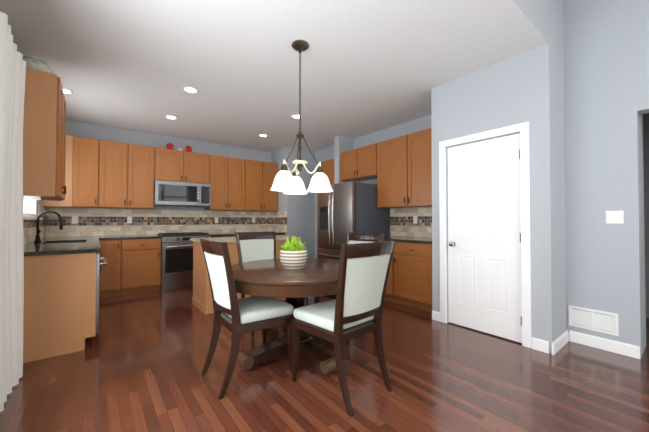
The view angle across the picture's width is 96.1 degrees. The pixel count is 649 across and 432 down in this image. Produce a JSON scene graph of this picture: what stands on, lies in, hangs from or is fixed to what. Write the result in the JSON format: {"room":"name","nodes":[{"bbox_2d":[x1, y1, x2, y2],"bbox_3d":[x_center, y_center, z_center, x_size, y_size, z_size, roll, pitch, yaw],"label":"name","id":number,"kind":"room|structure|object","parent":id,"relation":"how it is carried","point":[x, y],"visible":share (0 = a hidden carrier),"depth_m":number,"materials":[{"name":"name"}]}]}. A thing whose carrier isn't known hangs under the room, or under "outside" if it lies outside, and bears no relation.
{"room":"dining room and kitchen","nodes":[
{"label":"dining room and kitchen","id":0,"kind":"room"},
{"bbox_2d":[28,200,41,243],"bbox_3d":[-1.617,-0.651,0.958,0.150,3.700,8.800,1,-1,-38],"label":"wall","id":1,"kind":"structure","parent":0,"point":[39,202],"depth_m":3.90,"materials":[{"name":"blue paint"}]},
{"bbox_2d":[23,200,42,219],"bbox_3d":[-3.478,-0.485,3.398,0.162,1.058,1.220,1,-1,-38],"label":"window","id":2,"kind":"structure","parent":1,"relation":"in","point":[29,209],"depth_m":3.75,"materials":[{"name":"white glass"}]},
{"bbox_2d":[23,205,45,244],"bbox_3d":[-3.430,0.080,3.392,0.011,0.467,2.684,1,-1,-38],"label":"tile backsplash","id":3,"kind":"structure","parent":1,"relation":"attached to","point":[29,230],"depth_m":3.58,"materials":[{"name":"tile"}]},
{"bbox_2d":[23,68,65,200],"bbox_3d":[-2.671,-0.700,2.735,0.379,1.070,0.704,1,-1,-38],"label":"upper cabinet","id":4,"kind":"object","parent":1,"relation":"attached to","point":[44,134],"visible":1,"depth_m":2.50,"materials":[{"name":"brown wood"}]},
{"bbox_2d":[23,55,52,73],"bbox_3d":[-2.598,-1.336,2.614,0.240,0.195,0.240,1,-1,-38],"label":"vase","id":5,"kind":"object","parent":4,"relation":"on","point":[36,63],"visible":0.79,"depth_m":2.55,"materials":[{"name":"beige ceramic"}]},
{"bbox_2d":[47,120,271,237],"bbox_3d":[-2.520,-0.119,5.931,4.880,2.780,0.150,1,-1,-38],"label":"wall","id":6,"kind":"structure","parent":0,"point":[92,131],"depth_m":5.41,"materials":[{"name":"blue paint"}]},
{"bbox_2d":[42,135,98,207],"bbox_3d":[-3.901,-0.675,4.514,0.640,1.070,0.379,1,-1,-38],"label":"upper cabinet","id":7,"kind":"object","parent":6,"relation":"attached to","point":[82,171],"visible":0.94,"depth_m":4.46,"materials":[{"name":"brown wood"}]},
{"bbox_2d":[98,140,153,208],"bbox_3d":[-3.349,-0.668,4.947,0.758,1.070,0.379,1,-1,-38],"label":"upper cabinet","id":8,"kind":"object","parent":6,"relation":"attached to","point":[126,175],"visible":1,"depth_m":4.80,"materials":[{"name":"brown wood"}]},
{"bbox_2d":[46,207,286,237],"bbox_3d":[-2.530,0.108,5.360,3.831,0.467,0.724,1,-1,-38],"label":"tile backsplash","id":9,"kind":"structure","parent":6,"relation":"attached to","point":[102,221],"depth_m":5.35,"materials":[{"name":"tile"}]},
{"bbox_2d":[72,216,77,223],"bbox_3d":[-3.988,0.063,4.657,0.072,0.116,0.008,1,-1,-38],"label":"electrical outlet","id":10,"kind":"object","parent":9,"relation":"attached to","point":[74,219],"visible":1,"depth_m":4.66,"materials":[{"name":"white plastic"}]},
{"bbox_2d":[127,217,131,222],"bbox_3d":[-3.414,0.069,5.107,0.072,0.116,0.008,1,-1,-38],"label":"electrical outlet","id":11,"kind":"object","parent":9,"relation":"attached to","point":[129,219],"visible":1,"depth_m":5.10,"materials":[{"name":"white plastic"}]},
{"bbox_2d":[154,147,208,183],"bbox_3d":[-2.685,-0.903,5.472,0.928,0.585,0.379,1,-1,-38],"label":"upper cabinet","id":12,"kind":"object","parent":6,"relation":"attached to","point":[179,166],"visible":0.98,"depth_m":5.32,"materials":[{"name":"brown wood"}]},
{"bbox_2d":[167,142,172,149],"bbox_3d":[-2.854,-1.279,5.386,0.114,0.162,0.114,1,-1,-38],"label":"canister","id":13,"kind":"object","parent":12,"relation":"on","point":[169,145],"visible":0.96,"depth_m":5.34,"materials":[{"name":"ceramic"}]},
{"bbox_2d":[154,180,210,207],"bbox_3d":[-2.656,-0.387,5.429,0.924,0.442,0.471,1,-1,-38],"label":"over-the-range microwave","id":14,"kind":"object","parent":12,"relation":"attached to","point":[180,194],"visible":0.94,"depth_m":5.25,"materials":[{"name":"silver metal"}]},
{"bbox_2d":[185,145,191,151],"bbox_3d":[-2.603,-1.276,5.584,0.114,0.162,0.114,1,-1,-38],"label":"canister","id":15,"kind":"object","parent":12,"relation":"on","point":[188,148],"visible":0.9,"depth_m":5.54,"materials":[{"name":"ceramic"}]},
{"bbox_2d":[204,155,243,210],"bbox_3d":[-2.039,-0.653,5.976,0.710,1.070,0.379,1,-1,-38],"label":"upper cabinet","id":16,"kind":"object","parent":6,"relation":"attached to","point":[226,178],"visible":1,"depth_m":5.83,"materials":[{"name":"brown wood"}]},
{"bbox_2d":[243,159,277,210],"bbox_3d":[-1.444,-0.647,6.442,0.798,1.070,0.379,1,-1,-38],"label":"upper cabinet","id":17,"kind":"object","parent":6,"relation":"attached to","point":[259,178],"visible":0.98,"depth_m":6.28,"materials":[{"name":"brown wood"}]},
{"bbox_2d":[0,0,533,151],"bbox_3d":[-0.903,-1.599,3.893,4.880,0.120,5.385,1,-1,-38],"label":"ceiling","id":18,"kind":"structure","parent":0,"point":[369,67],"depth_m":2.88,"materials":[{"name":"white paint"}]},
{"bbox_2d":[63,88,73,94],"bbox_3d":[-3.213,-1.538,3.595,0.188,0.008,0.188,1,-1,-38],"label":"recessed light","id":19,"kind":"object","parent":18,"relation":"in","point":[67,91],"visible":0.54,"depth_m":3.62,"materials":[{"name":"white"}]},
{"bbox_2d":[164,115,177,119],"bbox_3d":[-2.375,-1.525,4.520,0.188,0.008,0.188,1,-1,-38],"label":"recessed light","id":20,"kind":"object","parent":18,"relation":"in","point":[170,117],"visible":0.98,"depth_m":4.52,"materials":[{"name":"white"}]},
{"bbox_2d":[182,87,198,93],"bbox_3d":[-1.642,-1.538,3.570,0.188,0.008,0.188,1,-1,-38],"label":"recessed light","id":21,"kind":"object","parent":18,"relation":"in","point":[191,90],"visible":1,"depth_m":3.58,"materials":[{"name":"white"}]},
{"bbox_2d":[291,114,302,118],"bbox_3d":[-0.428,-1.525,4.484,0.188,0.008,0.188,1,-1,-38],"label":"recessed light","id":22,"kind":"object","parent":18,"relation":"in","point":[295,116],"visible":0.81,"depth_m":4.48,"materials":[{"name":"white"}]},
{"bbox_2d":[270,40,332,194],"bbox_3d":[-0.257,-0.887,2.634,0.535,1.338,0.550,1,-1,-38],"label":"pendant chandelier","id":23,"kind":"object","parent":18,"relation":"hanging from","point":[286,181],"visible":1,"depth_m":2.58,"materials":[{"name":"white glass"}]},
{"bbox_2d":[271,146,314,257],"bbox_3d":[-0.734,-0.107,6.773,0.730,2.780,0.730,1,-1,-38],"label":"wall","id":24,"kind":"structure","parent":0,"point":[300,209],"depth_m":6.52,"materials":[{"name":"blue paint"}]},
{"bbox_2d":[0,287,648,431],"bbox_3d":[1.207,1.281,3.146,7.330,0.100,9.100,1,-1,-38],"label":"floor","id":25,"kind":"structure","parent":0,"point":[137,364],"depth_m":2.10,"materials":[{"name":"brown wood"}]},
{"bbox_2d":[23,253,95,362],"bbox_3d":[-2.377,0.780,2.532,0.617,0.884,0.032,1,-1,-38],"label":"cabinet end panel","id":26,"kind":"object","parent":25,"relation":"on","point":[59,313],"visible":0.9,"depth_m":2.56,"materials":[{"name":"brown wood"}]},
{"bbox_2d":[95,252,106,333],"bbox_3d":[-2.535,0.786,2.816,0.686,0.880,0.600,1,-1,-38],"label":"dishwasher","id":27,"kind":"object","parent":25,"relation":"on","point":[98,263],"visible":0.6,"depth_m":2.75,"materials":[{"name":"silver metal"}]},
{"bbox_2d":[99,240,120,297],"bbox_3d":[-3.457,0.811,4.657,0.302,0.884,0.669,1,-1,-38],"label":"base cabinet","id":28,"kind":"object","parent":25,"relation":"on","point":[110,277],"visible":0.81,"depth_m":4.44,"materials":[{"name":"brown wood"}]},
{"bbox_2d":[120,238,160,295],"bbox_3d":[-3.121,0.815,4.921,0.548,0.884,0.669,1,-1,-38],"label":"base cabinet","id":29,"kind":"object","parent":25,"relation":"on","point":[140,265],"visible":0.96,"depth_m":4.68,"materials":[{"name":"brown wood"}]},
{"bbox_2d":[156,232,210,290],"bbox_3d":[-2.566,0.786,5.308,0.790,0.952,0.711,1,-1,-38],"label":"range","id":30,"kind":"object","parent":25,"relation":"on","point":[176,260],"visible":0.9,"depth_m":4.98,"materials":[{"name":"silver metal"}]},
{"bbox_2d":[192,242,247,314],"bbox_3d":[-1.486,0.803,4.097,0.528,0.884,0.650,1,-1,-38],"label":"base cabinet","id":31,"kind":"object","parent":25,"relation":"on","point":[202,300],"depth_m":3.88,"materials":[{"name":"brown wood"}]},
{"bbox_2d":[211,236,235,237],"bbox_3d":[-1.968,0.828,5.826,0.784,0.884,0.669,1,-1,-38],"label":"base cabinet","id":32,"kind":"object","parent":25,"relation":"on","point":[222,236],"depth_m":5.49,"materials":[{"name":"brown wood"}]},
{"bbox_2d":[208,232,284,236],"bbox_3d":[-1.661,0.371,6.079,1.572,0.035,0.634,1,-1,-38],"label":"countertop","id":33,"kind":"structure","parent":32,"relation":"on","point":[222,234],"depth_m":5.61,"materials":[{"name":"black stone"}]},
{"bbox_2d":[200,239,294,399],"bbox_3d":[-0.611,0.698,2.256,0.599,1.040,0.510,1,-1,-38],"label":"dining chair","id":34,"kind":"object","parent":25,"relation":"on","point":[235,315],"visible":0.9,"depth_m":2.09,"materials":[{"name":"brown wood"}]},
{"bbox_2d":[235,231,275,335],"bbox_3d":[-0.703,0.714,3.384,0.509,1.040,0.599,1,-1,-34],"label":"dining chair","id":35,"kind":"object","parent":25,"relation":"on","point":[248,249],"visible":0.4,"depth_m":3.57,"materials":[{"name":"white fabric"}]},
{"bbox_2d":[232,258,339,375],"bbox_3d":[-0.251,0.841,2.612,1.280,0.765,1.280,1,-1,-38],"label":"round dining table","id":36,"kind":"object","parent":25,"relation":"on","point":[297,288],"visible":0.69,"depth_m":2.30,"materials":[{"name":"brown wood"}]},
{"bbox_2d":[280,235,307,268],"bbox_3d":[-0.281,0.315,2.607,0.258,0.285,0.271,1,-1,-38],"label":"potted plant","id":37,"kind":"object","parent":36,"relation":"on","point":[293,254],"visible":1,"depth_m":2.51,"materials":[{"name":"green plant"}]},
{"bbox_2d":[276,240,296,299],"bbox_3d":[-0.823,0.810,4.618,0.516,0.884,0.650,1,-1,-38],"label":"base cabinet","id":38,"kind":"object","parent":25,"relation":"on","point":[278,243],"depth_m":4.33,"materials":[{"name":"brown wood"}]},
{"bbox_2d":[190,235,300,242],"bbox_3d":[-1.145,0.344,4.346,1.445,0.038,0.710,1,-1,-38],"label":"countertop","id":39,"kind":"structure","parent":38,"relation":"on","point":[233,239],"depth_m":4.18,"materials":[{"name":"beige stone"}]},
{"bbox_2d":[291,240,395,416],"bbox_3d":[0.138,0.696,2.100,0.509,1.040,0.599,1,-1,-41],"label":"dining chair","id":40,"kind":"object","parent":25,"relation":"on","point":[353,309],"visible":1,"depth_m":1.93,"materials":[{"name":"brown wood"}]},
{"bbox_2d":[314,232,383,345],"bbox_3d":[0.272,0.711,3.138,0.599,1.040,0.509,1,-1,-42],"label":"dining chair","id":41,"kind":"object","parent":25,"relation":"on","point":[367,237],"visible":0.25,"depth_m":3.28,"materials":[{"name":"brown wood"}]},
{"bbox_2d":[317,180,389,259],"bbox_3d":[0.467,0.359,5.048,0.957,1.798,0.900,1,-1,-38],"label":"refrigerator","id":42,"kind":"object","parent":25,"relation":"on","point":[344,209],"visible":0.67,"depth_m":4.72,"materials":[{"name":"silver metal"}]},
{"bbox_2d":[368,241,397,302],"bbox_3d":[1.043,0.809,4.541,0.669,0.884,0.554,1,-1,-38],"label":"base cabinet","id":43,"kind":"object","parent":25,"relation":"on","point":[389,295],"visible":0.15,"depth_m":4.17,"materials":[{"name":"brown wood"}]},
{"bbox_2d":[394,242,431,311],"bbox_3d":[1.412,0.802,4.070,0.669,0.884,0.639,1,-1,-38],"label":"base cabinet","id":44,"kind":"object","parent":25,"relation":"on","point":[412,274],"visible":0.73,"depth_m":3.88,"materials":[{"name":"brown wood"}]},
{"bbox_2d":[383,236,431,243],"bbox_3d":[1.259,0.345,4.280,0.634,0.035,1.252,1,-1,-38],"label":"countertop","id":45,"kind":"structure","parent":44,"relation":"on","point":[410,239],"depth_m":4.07,"materials":[{"name":"black stone"}]},
{"bbox_3d":[-3.836,0.807,4.392,0.618,0.884,0.618,1,-1,-38],"label":"base cabinet","id":46,"kind":"object","parent":25,"relation":"on","visible":0},
{"bbox_2d":[40,235,161,239],"bbox_3d":[-3.487,0.350,4.646,1.474,0.035,0.634,1,-1,-38],"label":"countertop","id":47,"kind":"structure","parent":46,"relation":"on","point":[128,237],"depth_m":4.54,"materials":[{"name":"black stone"}]},
{"bbox_3d":[-3.186,0.795,3.601,0.666,0.884,1.425,1,-1,-38],"label":"base cabinet","id":48,"kind":"object","parent":25,"relation":"on","visible":0},
{"bbox_2d":[24,238,100,255],"bbox_3d":[-2.976,0.426,3.335,0.634,0.226,2.053,1,-1,-38],"label":"countertop","id":49,"kind":"structure","parent":48,"relation":"on","point":[64,246],"depth_m":2.83,"materials":[{"name":"black stone"}]},
{"bbox_2d":[34,210,62,242],"bbox_3d":[-3.298,0.124,3.486,0.255,0.382,0.114,1,-1,-38],"label":"gooseneck faucet","id":50,"kind":"object","parent":49,"relation":"on","point":[37,237],"visible":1,"depth_m":3.45,"materials":[{"name":"black metal"}]},
{"bbox_2d":[334,136,352,183],"bbox_3d":[0.377,-0.123,5.649,0.370,2.780,0.130,1,-1,-38],"label":"wall","id":51,"kind":"structure","parent":0,"point":[342,144],"depth_m":5.56,"materials":[{"name":"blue paint"}]},
{"bbox_2d":[315,0,648,358],"bbox_3d":[1.988,-0.610,3.787,0.444,3.700,8.800,1,-1,-38],"label":"wall","id":52,"kind":"structure","parent":0,"point":[606,75],"depth_m":2.69,"materials":[{"name":"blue paint"}]},
{"bbox_2d":[321,159,333,184],"bbox_3d":[0.160,-0.614,5.921,0.379,0.990,0.546,1,-1,-38],"label":"upper cabinet","id":53,"kind":"object","parent":52,"relation":"attached to","point":[328,167],"visible":0.25,"depth_m":5.75,"materials":[{"name":"brown wood"}]},
{"bbox_2d":[340,143,376,181],"bbox_3d":[0.696,-0.934,5.243,0.379,0.530,0.912,1,-1,-38],"label":"upper cabinet","id":54,"kind":"object","parent":52,"relation":"attached to","point":[358,164],"visible":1,"depth_m":5.11,"materials":[{"name":"brown wood"}]},
{"bbox_2d":[377,128,431,207],"bbox_3d":[1.351,-0.676,4.404,0.379,1.070,1.205,1,-1,-38],"label":"upper cabinet","id":55,"kind":"object","parent":52,"relation":"attached to","point":[404,171],"visible":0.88,"depth_m":4.33,"materials":[{"name":"brown wood"}]},
{"bbox_2d":[390,207,431,237],"bbox_3d":[1.511,0.096,4.487,0.011,0.467,1.260,1,-1,-38],"label":"tile backsplash","id":56,"kind":"structure","parent":52,"relation":"attached to","point":[401,222],"depth_m":4.64,"materials":[{"name":"tile"}]},
{"bbox_2d":[413,216,416,223],"bbox_3d":[1.425,0.061,4.581,0.008,0.116,0.072,1,-1,-38],"label":"electrical outlet","id":57,"kind":"object","parent":56,"relation":"attached to","point":[414,219],"visible":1,"depth_m":4.58,"materials":[{"name":"white plastic"}]},
{"bbox_2d":[569,305,618,335],"bbox_3d":[2.508,0.972,2.729,0.012,0.195,0.346,1,-1,-38],"label":"air vent","id":58,"kind":"object","parent":52,"relation":"in","point":[596,320],"visible":1,"depth_m":2.72,"materials":[{"name":"white plastic"}]},
{"bbox_2d":[569,330,639,358],"bbox_3d":[2.547,1.171,2.672,0.016,0.106,0.473,1,-1,-38],"label":"baseboard","id":59,"kind":"structure","parent":52,"relation":"attached to","point":[621,348],"depth_m":2.65,"materials":[{"name":"white wood"}]},
{"bbox_2d":[606,211,623,223],"bbox_3d":[2.606,0.011,2.620,0.010,0.116,0.116,1,-1,-38],"label":"switch plate","id":60,"kind":"object","parent":52,"relation":"attached to","point":[614,217],"visible":1,"depth_m":2.62,"materials":[{"name":"white plastic"}]},
{"bbox_2d":[431,49,536,337],"bbox_3d":[1.928,-0.157,3.342,0.780,2.780,1.055,1,-1,-38],"label":"wall","id":61,"kind":"structure","parent":0,"point":[501,94],"depth_m":3.05,"materials":[{"name":"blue paint"}]},
{"bbox_2d":[432,310,439,321],"bbox_3d":[1.320,1.182,3.449,0.016,0.106,0.102,1,-1,-38],"label":"baseboard","id":62,"kind":"structure","parent":61,"relation":"attached to","point":[436,315],"depth_m":3.45,"materials":[{"name":"white wood"}]},
{"bbox_2d":[447,133,521,342],"bbox_3d":[1.648,0.211,3.075,0.097,2.014,0.744,1,-1,-38],"label":"pantry door","id":63,"kind":"structure","parent":61,"relation":"in","point":[484,245],"depth_m":3.04,"materials":[{"name":"white wood"}]},
{"bbox_2d":[439,122,530,347],"bbox_3d":[1.676,0.176,3.100,0.128,2.108,0.905,1,-1,-38],"label":"door frame","id":64,"kind":"structure","parent":61,"relation":"attached to","point":[522,129],"depth_m":2.76,"materials":[{"name":"white wood"}]},
{"bbox_2d":[531,337,548,353],"bbox_3d":[1.954,1.171,2.642,0.016,0.106,0.132,1,-1,-38],"label":"baseboard","id":65,"kind":"structure","parent":61,"relation":"attached to","point":[541,345],"depth_m":2.64,"materials":[{"name":"white wood"}]},
{"bbox_2d":[489,0,566,353],"bbox_3d":[0.618,-0.642,1.580,4.435,3.700,0.110,1,-1,-38],"label":"wall","id":66,"kind":"structure","parent":0,"point":[550,200],"depth_m":2.66,"materials":[{"name":"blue paint"}]},
{"bbox_2d":[552,330,568,354],"bbox_3d":[2.197,1.171,2.711,0.484,0.106,0.016,1,-1,-38],"label":"baseboard return","id":67,"kind":"object","parent":66,"relation":"attached to","point":[560,342],"visible":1,"depth_m":2.68,"materials":[{"name":"white wood"}]},
{"bbox_2d":[643,113,648,317],"bbox_3d":[3.714,-0.166,2.720,1.550,2.780,2.800,1,-1,-38],"label":"wall","id":68,"kind":"structure","parent":0,"point":[646,162],"depth_m":3.55,"materials":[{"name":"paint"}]},
{"bbox_3d":[-1.777,-1.125,1.367,0.092,0.052,2.430,1,-1,-38],"label":"curtain rod","id":69,"kind":"object","parent":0,"visible":0},
{"bbox_2d":[0,11,25,411],"bbox_3d":[-2.099,0.005,1.911,0.111,2.385,0.910,1,-1,-38],"label":"vertical blinds","id":70,"kind":"object","parent":69,"relation":"hanging from","point":[12,75],"visible":1,"depth_m":1.98,"materials":[{"name":"fabric"}]}
]}

